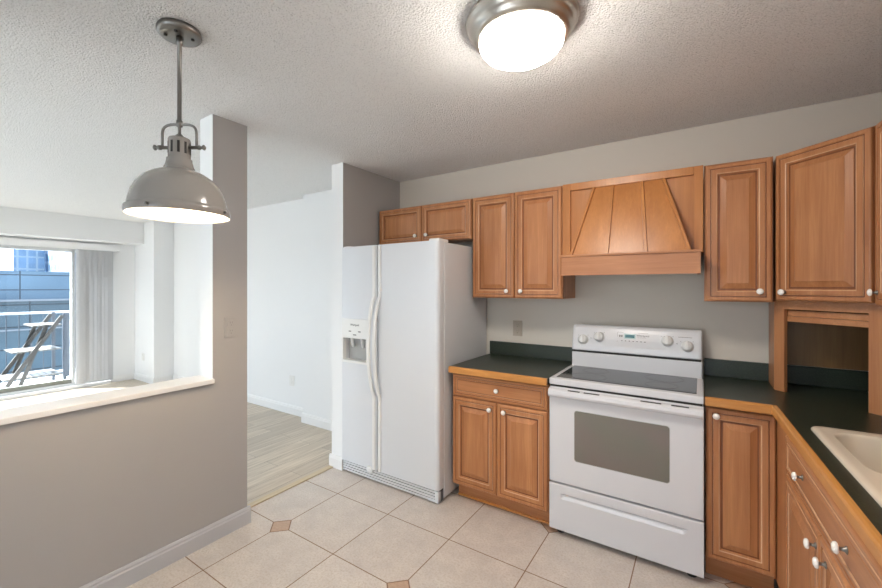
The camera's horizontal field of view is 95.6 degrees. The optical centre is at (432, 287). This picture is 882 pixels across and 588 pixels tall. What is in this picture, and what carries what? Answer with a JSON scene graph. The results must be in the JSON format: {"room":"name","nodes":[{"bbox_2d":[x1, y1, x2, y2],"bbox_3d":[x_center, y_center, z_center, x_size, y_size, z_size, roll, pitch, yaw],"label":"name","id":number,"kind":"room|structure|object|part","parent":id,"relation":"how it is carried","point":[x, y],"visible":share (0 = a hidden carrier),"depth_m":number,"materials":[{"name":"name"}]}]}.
{"room":"kitchen","nodes":[
{"label":"kitchen","id":0,"kind":"room"},
{"bbox_2d":[0,373,75,388],"bbox_3d":[-6.978,1.589,4.686,1.490,0.160,6.400,0,0,34],"label":"floor","id":1,"kind":"structure","parent":0,"point":[58,377],"depth_m":6.47,"materials":[{"name":"white"}]},
{"bbox_2d":[0,312,66,387],"bbox_3d":[-6.122,0.954,6.050,0.618,1.110,0.730,0,0,34],"label":"plant stand","id":2,"kind":"object","parent":1,"relation":"on","point":[17,373],"visible":0.96,"depth_m":6.09,"materials":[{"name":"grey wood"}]},
{"bbox_3d":[-6.379,1.039,6.211,0.011,0.940,0.360,0,0,34],"label":"leg","id":3,"kind":"part","parent":2,"relation":"part of","materials":[{"name":"grey paint"}]},
{"bbox_3d":[-6.362,0.969,6.203,0.024,1.080,0.715,0,0,34],"label":"leg","id":4,"kind":"part","parent":2,"relation":"part of","materials":[{"name":"grey paint"}]},
{"bbox_2d":[0,369,61,381],"bbox_3d":[-6.114,1.324,6.052,0.540,0.020,0.622,0,0,34],"label":"shelf","id":5,"kind":"object","parent":2,"relation":"attached to","point":[4,377],"depth_m":6.02,"materials":[{"name":"white wood"}]},
{"bbox_2d":[4,345,61,353],"bbox_3d":[-6.089,0.944,6.089,0.540,0.020,0.532,0,0,34],"label":"shelf","id":6,"kind":"object","parent":2,"relation":"attached to","point":[25,348],"depth_m":6.00,"materials":[{"name":"white wood"}]},
{"bbox_3d":[-5.897,1.039,5.888,0.011,0.940,0.360,0,0,34],"label":"leg","id":7,"kind":"part","parent":2,"relation":"part of","materials":[{"name":"grey paint"}]},
{"bbox_2d":[23,322,61,326],"bbox_3d":[-6.031,0.574,6.176,0.540,0.020,0.322,0,0,34],"label":"shelf","id":8,"kind":"object","parent":2,"relation":"attached to","point":[46,324],"depth_m":6.06,"materials":[{"name":"white wood"}]},
{"bbox_3d":[-6.166,0.954,6.496,0.028,1.110,0.040,0,0,34],"label":"post","id":9,"kind":"part","parent":2,"relation":"part of","materials":[{"name":"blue metal"}]},
{"bbox_3d":[-5.684,0.954,6.172,0.028,1.110,0.040,0,0,34],"label":"post","id":10,"kind":"part","parent":2,"relation":"part of","materials":[{"name":"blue metal"}]},
{"bbox_2d":[0,310,75,375],"bbox_3d":[-7.499,0.954,4.976,0.080,1.110,6.100,0,0,34],"label":"balcony railing","id":11,"kind":"object","parent":1,"relation":"on","point":[68,311],"visible":0.33,"depth_m":6.71,"materials":[{"name":"silver metal"}]},
{"bbox_3d":[-7.499,0.416,4.976,0.060,0.035,6.100,0,0,34],"label":"rail","id":12,"kind":"part","parent":11,"relation":"part of","materials":[{"name":"silver metal"}]},
{"bbox_3d":[-6.256,0.972,6.827,0.080,1.075,0.100,0,0,34],"label":"post","id":13,"kind":"part","parent":11,"relation":"part of","materials":[{"name":"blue metal"}]},
{"bbox_2d":[0,206,143,375],"bbox_3d":[-6.182,0.229,4.049,0.540,2.440,5.430,0,0,34],"label":"wall window","id":14,"kind":"structure","parent":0,"point":[124,260],"depth_m":5.92,"materials":[{"name":"white paint"}]},
{"bbox_2d":[0,244,110,400],"bbox_3d":[-6.356,0.449,3.997,0.190,2.000,5.050,0,0,34],"label":"window","id":15,"kind":"structure","parent":14,"relation":"attached to","point":[72,251],"depth_m":5.62,"materials":[{"name":"white"}]},
{"bbox_2d":[0,237,119,384],"bbox_3d":[-6.254,0.379,3.995,0.072,2.030,5.160,0,0,34],"label":"vertical blind","id":16,"kind":"object","parent":14,"relation":"attached to","point":[94,269],"visible":1,"depth_m":5.84,"materials":[{"name":"white fabric"}]},
{"bbox_2d":[135,221,173,377],"bbox_3d":[-4.452,0.229,6.321,0.880,2.440,0.270,0,0,34],"label":"column","id":17,"kind":"structure","parent":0,"point":[154,259],"depth_m":6.09,"materials":[{"name":"white paint"}]},
{"bbox_2d":[0,114,399,587],"bbox_3d":[-1.256,0.229,2.443,0.170,2.440,3.255,0,0,34],"label":"wall","id":18,"kind":"structure","parent":0,"point":[87,494],"depth_m":2.10,"materials":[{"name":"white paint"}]},
{"bbox_2d":[0,375,214,425],"bbox_3d":[-1.731,0.534,1.703,0.177,0.026,1.497,0,0,34],"label":"trim","id":19,"kind":"structure","parent":18,"relation":"on","point":[28,412],"depth_m":1.87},
{"bbox_2d":[225,317,236,337],"bbox_3d":[-1.197,0.237,2.370,0.008,0.118,0.072,0,0,34],"label":"light switch","id":20,"kind":"object","parent":18,"relation":"attached to","point":[230,322],"visible":1,"depth_m":2.37,"materials":[{"name":"grey plastic"}]},
{"bbox_2d":[228,320,233,326],"bbox_3d":[-1.196,0.213,2.369,0.004,0.038,0.034,0,0,34],"label":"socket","id":21,"kind":"object","parent":20,"relation":"attached to","point":[230,322],"depth_m":2.37,"materials":[{"name":"beige plastic"}]},
{"bbox_2d":[228,328,233,334],"bbox_3d":[-1.196,0.261,2.369,0.004,0.038,0.034,0,0,34],"label":"socket","id":22,"kind":"object","parent":20,"relation":"attached to","point":[230,330],"depth_m":2.37,"materials":[{"name":"beige plastic"}]},
{"bbox_2d":[329,453,342,470],"bbox_3d":[-0.622,1.399,3.435,0.149,0.100,0.571,0,0,34],"label":"baseboard","id":23,"kind":"structure","parent":18,"relation":"attached to","point":[336,461],"depth_m":3.20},
{"bbox_2d":[174,189,331,419],"bbox_3d":[-2.548,0.229,5.228,5.260,2.440,0.260,0,0,34],"label":"wall","id":24,"kind":"structure","parent":0,"point":[289,244],"depth_m":4.67,"materials":[{"name":"white paint"}]},
{"bbox_2d":[111,372,331,430],"bbox_3d":[-2.586,1.399,5.114,4.992,0.100,0.517,0,0,29],"label":"baseboard","id":25,"kind":"structure","parent":24,"relation":"attached to","point":[309,419],"depth_m":4.79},
{"bbox_2d":[289,375,293,385],"bbox_3d":[-1.615,1.069,4.572,0.085,0.118,0.008,0,0,34],"label":"wall outlet","id":26,"kind":"object","parent":24,"relation":"attached to","point":[291,378],"visible":1,"depth_m":4.57,"materials":[{"name":"white plastic"}]},
{"bbox_2d":[0,379,778,587],"bbox_3d":[-2.709,1.499,1.940,8.660,0.100,5.800,0,0,34],"label":"floor","id":27,"kind":"structure","parent":0,"point":[335,528],"depth_m":2.26,"materials":[{"name":"tile"}]},
{"bbox_2d":[247,465,332,506],"bbox_3d":[-1.044,1.444,2.893,0.050,0.009,0.830,0,0,34],"label":"trim","id":28,"kind":"structure","parent":27,"relation":"on","point":[266,497],"depth_m":2.89,"materials":[{"name":"brown wood"}]},
{"bbox_2d":[341,238,485,503],"bbox_3d":[-0.162,0.554,3.167,0.912,1.766,0.791,0,0,34],"label":"refrigerator","id":29,"kind":"object","parent":27,"relation":"on","point":[410,311],"visible":0.99,"depth_m":2.85,"materials":[{"name":"white metal"}]},
{"bbox_3d":[-0.549,0.521,3.080,0.365,1.668,0.070,0,0,34],"label":"freezer door","id":30,"kind":"part","parent":29,"relation":"part of","materials":[{"name":"white metal"}]},
{"bbox_3d":[-0.456,0.521,2.933,0.027,1.655,0.073,0,0,34],"label":"handle","id":31,"kind":"part","parent":29,"relation":"part of","materials":[{"name":"white plastic"}]},
{"bbox_3d":[-0.409,0.521,2.901,0.027,1.655,0.073,0,0,34],"label":"handle","id":32,"kind":"part","parent":29,"relation":"part of","materials":[{"name":"white plastic"}]},
{"bbox_3d":[-0.167,0.521,2.823,0.533,1.668,0.070,0,0,34],"label":"door","id":33,"kind":"part","parent":29,"relation":"part of","materials":[{"name":"white metal"}]},
{"bbox_2d":[453,373,550,524],"bbox_3d":[0.567,1.014,2.785,0.660,0.871,0.644,0,0,34],"label":"base cabinet","id":34,"kind":"object","parent":27,"relation":"on","point":[501,428],"visible":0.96,"depth_m":2.52,"materials":[{"name":"brown wood"}]},
{"bbox_3d":[0.273,1.034,2.642,0.324,0.590,0.019,0,0,34],"label":"door","id":35,"kind":"part","parent":34,"relation":"part of","materials":[{"name":"brown wood"}]},
{"bbox_3d":[0.409,0.659,2.550,0.652,0.148,0.019,0,0,34],"label":"drawer","id":36,"kind":"part","parent":34,"relation":"part of","materials":[{"name":"brown wood"}]},
{"bbox_3d":[0.453,1.442,2.615,0.660,0.014,0.015,0,0,34],"label":"shoe molding","id":37,"kind":"part","parent":34,"relation":"part of","materials":[{"name":"brown wood"}]},
{"bbox_2d":[448,341,572,385],"bbox_3d":[0.565,0.504,2.784,0.669,0.144,0.654,0,0,34],"label":"countertop","id":38,"kind":"structure","parent":34,"relation":"on","point":[535,364],"depth_m":2.80,"materials":[{"name":"green laminate"}]},
{"bbox_3d":[0.546,1.034,2.459,0.324,0.590,0.019,0,0,34],"label":"door","id":39,"kind":"part","parent":34,"relation":"part of","materials":[{"name":"brown wood"}]},
{"bbox_2d":[548,324,703,577],"bbox_3d":[1.155,0.852,2.378,0.757,1.194,0.624,0,0,34],"label":"electric range","id":40,"kind":"object","parent":27,"relation":"on","point":[627,413],"visible":1,"depth_m":2.18,"materials":[{"name":"white metal"}]},
{"bbox_3d":[1.006,0.350,2.685,0.066,0.065,0.051,0,0,34],"label":"burner knob","id":41,"kind":"part","parent":40,"relation":"part of","materials":[{"name":"white plastic"}]},
{"bbox_3d":[1.093,0.326,2.635,0.066,0.065,0.051,0,0,34],"label":"burner knob","id":42,"kind":"part","parent":40,"relation":"part of","materials":[{"name":"white plastic"}]},
{"bbox_3d":[0.991,0.612,2.134,0.751,0.050,0.036,0,0,34],"label":"handle","id":43,"kind":"part","parent":40,"relation":"part of","materials":[{"name":"white metal"}]},
{"bbox_3d":[1.009,1.281,2.160,0.755,0.268,0.028,0,0,34],"label":"storage drawer","id":44,"kind":"part","parent":40,"relation":"part of","materials":[{"name":"white metal"}]},
{"bbox_3d":[1.128,0.550,2.337,0.757,0.038,0.462,0,0,34],"label":"cooktop frame","id":45,"kind":"part","parent":40,"relation":"part of","materials":[{"name":"white metal"}]},
{"bbox_3d":[1.008,0.858,2.160,0.755,0.554,0.026,0,0,34],"label":"oven door","id":46,"kind":"part","parent":40,"relation":"part of","materials":[{"name":"white metal"}]},
{"bbox_3d":[1.137,0.533,2.351,0.695,0.007,0.408,0,0,34],"label":"glass","id":47,"kind":"part","parent":40,"relation":"part of","materials":[{"name":"grey glass"}]},
{"bbox_3d":[1.292,0.339,2.579,0.739,0.168,0.137,0,0,34],"label":"control panel","id":48,"kind":"part","parent":40,"relation":"part of","materials":[{"name":"white metal"}]},
{"bbox_3d":[1.417,0.326,2.418,0.066,0.065,0.051,0,0,34],"label":"burner knob","id":49,"kind":"part","parent":40,"relation":"part of","materials":[{"name":"white plastic"}]},
{"bbox_3d":[1.497,0.350,2.355,0.066,0.065,0.051,0,0,34],"label":"burner knob","id":50,"kind":"part","parent":40,"relation":"part of","materials":[{"name":"white plastic"}]},
{"bbox_2d":[705,406,775,587],"bbox_3d":[1.603,1.014,2.116,0.266,0.871,0.600,0,0,34],"label":"base cabinet","id":51,"kind":"object","parent":27,"relation":"on","point":[740,446],"visible":0.99,"depth_m":1.90,"materials":[{"name":"brown wood"}]},
{"bbox_3d":[1.369,0.623,1.930,0.030,0.031,0.030,0,0,34],"label":"knob","id":52,"kind":"part","parent":51,"relation":"part of","materials":[{"name":"silver metal"}]},
{"bbox_2d":[776,420,881,587],"bbox_3d":[1.461,1.014,1.163,0.612,0.871,1.235,0,0,34],"label":"base cabinet","id":53,"kind":"object","parent":27,"relation":"on","point":[817,546],"visible":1,"depth_m":1.28,"materials":[{"name":"brown wood"}]},
{"bbox_2d":[704,358,881,567],"bbox_3d":[1.421,0.504,1.215,0.974,0.144,2.305,0,0,34],"label":"countertop","id":54,"kind":"structure","parent":53,"relation":"on","point":[814,396],"depth_m":1.81,"materials":[{"name":"green laminate"}]},
{"bbox_2d":[769,300,881,415],"bbox_3d":[2.033,0.302,1.858,0.672,0.462,0.624,0,0,34],"label":"appliance garage","id":55,"kind":"object","parent":54,"relation":"on","point":[848,336],"visible":0.86,"depth_m":2.06,"materials":[{"name":"brown wood"}]},
{"bbox_3d":[1.846,0.302,2.168,0.016,0.462,0.206,0,0,34],"label":"panel","id":56,"kind":"part","parent":55,"relation":"part of","materials":[{"name":"brown wood"}]},
{"bbox_3d":[1.829,0.091,1.868,0.019,0.040,0.340,0,0,-11],"label":"rail","id":57,"kind":"part","parent":55,"relation":"part of","materials":[{"name":"brown wood"}]},
{"bbox_3d":[2.191,0.250,2.078,0.652,0.358,0.013,0,0,34],"label":"panel","id":58,"kind":"part","parent":55,"relation":"part of","materials":[{"name":"brown wood"}]},
{"bbox_2d":[811,426,881,506],"bbox_3d":[1.428,0.608,1.044,0.525,0.172,0.834,0,0,34],"label":"sink","id":59,"kind":"object","parent":54,"relation":"in","point":[860,453],"visible":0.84,"depth_m":1.39,"materials":[{"name":"beige ceramic"}]},
{"bbox_3d":[1.253,0.652,1.375,0.030,0.031,0.030,0,0,34],"label":"knob","id":60,"kind":"part","parent":53,"relation":"part of","materials":[{"name":"silver metal"}]},
{"bbox_3d":[1.287,1.035,1.389,0.019,0.588,0.461,0,0,32],"label":"door","id":61,"kind":"part","parent":53,"relation":"part of","materials":[{"name":"brown wood"}]},
{"bbox_3d":[1.163,0.793,1.234,0.030,0.031,0.030,0,0,34],"label":"knob","id":62,"kind":"part","parent":53,"relation":"part of","materials":[{"name":"white ceramic"}]},
{"bbox_3d":[1.109,0.793,1.147,0.030,0.031,0.030,0,0,34],"label":"knob","id":63,"kind":"part","parent":53,"relation":"part of","materials":[{"name":"white ceramic"}]},
{"bbox_3d":[1.042,1.035,0.995,0.019,0.588,0.461,0,0,32],"label":"door","id":64,"kind":"part","parent":53,"relation":"part of","materials":[{"name":"brown wood"}]},
{"bbox_3d":[1.025,0.659,1.008,0.030,0.031,0.030,0,0,34],"label":"knob","id":65,"kind":"part","parent":53,"relation":"part of","materials":[{"name":"white ceramic"}]},
{"bbox_2d":[0,0,881,222],"bbox_3d":[-2.709,-1.041,1.940,8.660,0.100,5.800,0,0,34],"label":"ceiling","id":66,"kind":"structure","parent":0,"point":[397,90],"depth_m":1.95,"materials":[{"name":"white paint"}]},
{"bbox_2d":[122,18,230,223],"bbox_3d":[-0.976,-0.631,1.540,0.351,0.717,0.351,0,0,34],"label":"pendant lamp","id":67,"kind":"object","parent":66,"relation":"hanging from","point":[174,191],"visible":1,"depth_m":1.49,"materials":[{"name":"silver metal"}]},
{"bbox_3d":[-0.976,-0.366,1.540,0.351,0.186,0.351,0,0,34],"label":"lamp shade","id":68,"kind":"part","parent":67,"relation":"part of","materials":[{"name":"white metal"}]},
{"bbox_3d":[-0.976,-0.768,1.540,0.028,0.391,0.028,0,0,34],"label":"rod","id":69,"kind":"part","parent":67,"relation":"part of","materials":[{"name":"silver metal"}]},
{"bbox_2d":[466,0,579,70],"bbox_3d":[0.330,-0.921,1.495,0.414,0.137,0.414,0,0,34],"label":"ceiling light","id":70,"kind":"object","parent":66,"relation":"attached to","point":[510,35],"visible":1,"depth_m":1.40,"materials":[{"name":"white glass"}]},
{"bbox_3d":[0.330,-0.889,1.495,0.309,0.072,0.309,0,0,34],"label":"lamp shade","id":71,"kind":"part","parent":70,"relation":"part of","materials":[{"name":"white glass"}]},
{"bbox_2d":[400,92,881,523],"bbox_3d":[1.130,0.229,2.858,3.410,2.440,0.095,0,0,34],"label":"wall","id":72,"kind":"structure","parent":0,"point":[737,331],"depth_m":2.60,"materials":[{"name":"beige paint"}]},
{"bbox_2d":[379,199,472,244],"bbox_3d":[-0.014,-0.514,3.355,0.912,0.303,0.351,0,0,34],"label":"upper cabinet","id":73,"kind":"object","parent":72,"relation":"attached to","point":[452,221],"visible":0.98,"depth_m":3.20,"materials":[{"name":"brown wood"}]},
{"bbox_3d":[-0.278,-0.513,3.368,0.448,0.293,0.019,0,0,34],"label":"door","id":74,"kind":"part","parent":73,"relation":"part of","materials":[{"name":"brown wood"}]},
{"bbox_3d":[0.098,-0.513,3.115,0.448,0.293,0.019,0,0,34],"label":"door","id":75,"kind":"part","parent":73,"relation":"part of","materials":[{"name":"brown wood"}]},
{"bbox_2d":[513,320,521,335],"bbox_3d":[0.659,0.319,3.111,0.074,0.120,0.008,0,0,34],"label":"wall outlet","id":76,"kind":"object","parent":72,"relation":"attached to","point":[517,325],"visible":1,"depth_m":3.11,"materials":[{"name":"beige plastic"}]},
{"bbox_2d":[473,186,574,298],"bbox_3d":[0.648,-0.294,2.911,0.666,0.743,0.351,0,0,34],"label":"upper cabinet","id":77,"kind":"object","parent":72,"relation":"attached to","point":[518,236],"visible":0.98,"depth_m":2.77,"materials":[{"name":"brown wood"}]},
{"bbox_3d":[0.434,-0.293,2.889,0.326,0.733,0.019,0,0,34],"label":"door","id":78,"kind":"part","parent":77,"relation":"part of","materials":[{"name":"brown wood"}]},
{"bbox_3d":[0.709,-0.293,2.705,0.326,0.733,0.019,0,0,34],"label":"door","id":79,"kind":"part","parent":77,"relation":"part of","materials":[{"name":"brown wood"}]},
{"bbox_2d":[490,341,572,361],"bbox_3d":[0.741,0.483,3.047,0.669,0.102,0.020,0,0,34],"label":"backsplash","id":80,"kind":"structure","parent":72,"relation":"attached to","point":[561,353],"depth_m":3.03,"materials":[{"name":"green laminate"}]},
{"bbox_2d":[560,165,702,275],"bbox_3d":[1.207,-0.369,2.460,0.757,0.594,0.476,0,0,34],"label":"range hood","id":81,"kind":"object","parent":72,"relation":"attached to","point":[646,223],"visible":1,"depth_m":2.29,"materials":[{"name":"brown wood"}]},
{"bbox_3d":[1.172,-0.428,2.408,0.753,0.475,0.015,0,0,34],"label":"panel","id":82,"kind":"part","parent":81,"relation":"part of","materials":[{"name":"brown wood"}]},
{"bbox_2d":[704,156,772,301],"bbox_3d":[1.680,-0.294,2.218,0.290,0.743,0.351,0,0,34],"label":"upper cabinet","id":83,"kind":"object","parent":72,"relation":"attached to","point":[738,195],"visible":1,"depth_m":2.09,"materials":[{"name":"brown wood"}]},
{"bbox_3d":[1.665,0.021,2.034,0.030,0.031,0.030,0,0,34],"label":"knob","id":84,"kind":"part","parent":83,"relation":"part of","materials":[{"name":"silver metal"}]},
{"bbox_2d":[704,358,868,391],"bbox_3d":[1.421,0.483,1.215,0.974,0.102,2.304,0,0,34],"label":"backsplash","id":85,"kind":"structure","parent":72,"relation":"attached to","point":[856,380],"depth_m":2.19,"materials":[{"name":"green laminate"}]},
{"bbox_2d":[773,125,875,303],"bbox_3d":[2.022,-0.298,1.846,0.676,0.735,0.587,0,0,34],"label":"upper cabinet","id":86,"kind":"object","parent":72,"relation":"attached to","point":[824,193],"visible":0.99,"depth_m":1.79,"materials":[{"name":"brown wood"}]},
{"bbox_3d":[1.722,0.024,1.973,0.029,0.031,0.030,0,0,-11],"label":"knob","id":87,"kind":"part","parent":86,"relation":"part of","materials":[{"name":"silver metal"}]},
{"bbox_3d":[-2.848,0.229,0.046,0.140,2.440,2.500,0,0,34],"label":"wall","id":88,"kind":"structure","parent":0,"visible":0},
{"bbox_2d":[79,505,250,587],"bbox_3d":[-2.369,1.399,0.760,0.172,0.100,4.221,0,0,34],"label":"baseboard","id":89,"kind":"structure","parent":88,"relation":"attached to","point":[137,570],"depth_m":2.09,"materials":[{"name":"grey paint"}]},
{"label":"outside","id":90,"kind":"structure","parent":0,"visible":0},
{"bbox_3d":[-86.960,41.949,58.399,190.500,1.000,240.000,0,0,34],"label":"ground","id":91,"kind":"structure","parent":90,"visible":0},
{"bbox_2d":[0,248,47,271],"bbox_3d":[-93.346,15.349,93.284,21.000,52.200,9.600,0,0,34],"label":"tower building","id":92,"kind":"structure","parent":91,"relation":"on","point":[10,259],"depth_m":86.48,"materials":[{"name":"blue glass"}]},
{"bbox_2d":[0,271,75,382],"bbox_3d":[-43.501,20.074,29.214,15.200,42.750,80.000,0,0,34],"label":"glass office building","id":93,"kind":"structure","parent":91,"relation":"on","point":[20,291],"depth_m":32.39,"materials":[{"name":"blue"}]},
{"bbox_2d":[48,251,75,271],"bbox_3d":[-73.345,16.549,86.297,18.000,49.800,10.500,0,0,34],"label":"apartment tower","id":94,"kind":"structure","parent":91,"relation":"on","point":[57,261],"depth_m":82.44,"materials":[{"name":"white"}]},
{"bbox_3d":[0.890,0.229,-0.504,0.060,2.440,5.755,0,0,34],"label":"wall","id":95,"kind":"structure","parent":0,"visible":0},
{"bbox_2d":[867,120,881,305],"bbox_3d":[1.723,-0.294,1.181,0.432,0.743,0.822,0,0,34],"label":"upper cabinet","id":96,"kind":"object","parent":95,"relation":"attached to","point":[878,292],"visible":1,"depth_m":1.59,"materials":[{"name":"brown wood"}]},
{"bbox_3d":[1.770,0.021,1.611,0.030,0.031,0.030,0,0,34],"label":"knob","id":97,"kind":"part","parent":96,"relation":"part of","materials":[{"name":"silver metal"}]},
{"bbox_3d":[1.690,-0.293,1.449,0.019,0.733,0.404,0,0,34],"label":"door","id":98,"kind":"part","parent":96,"relation":"part of","materials":[{"name":"brown wood"}]}
]}

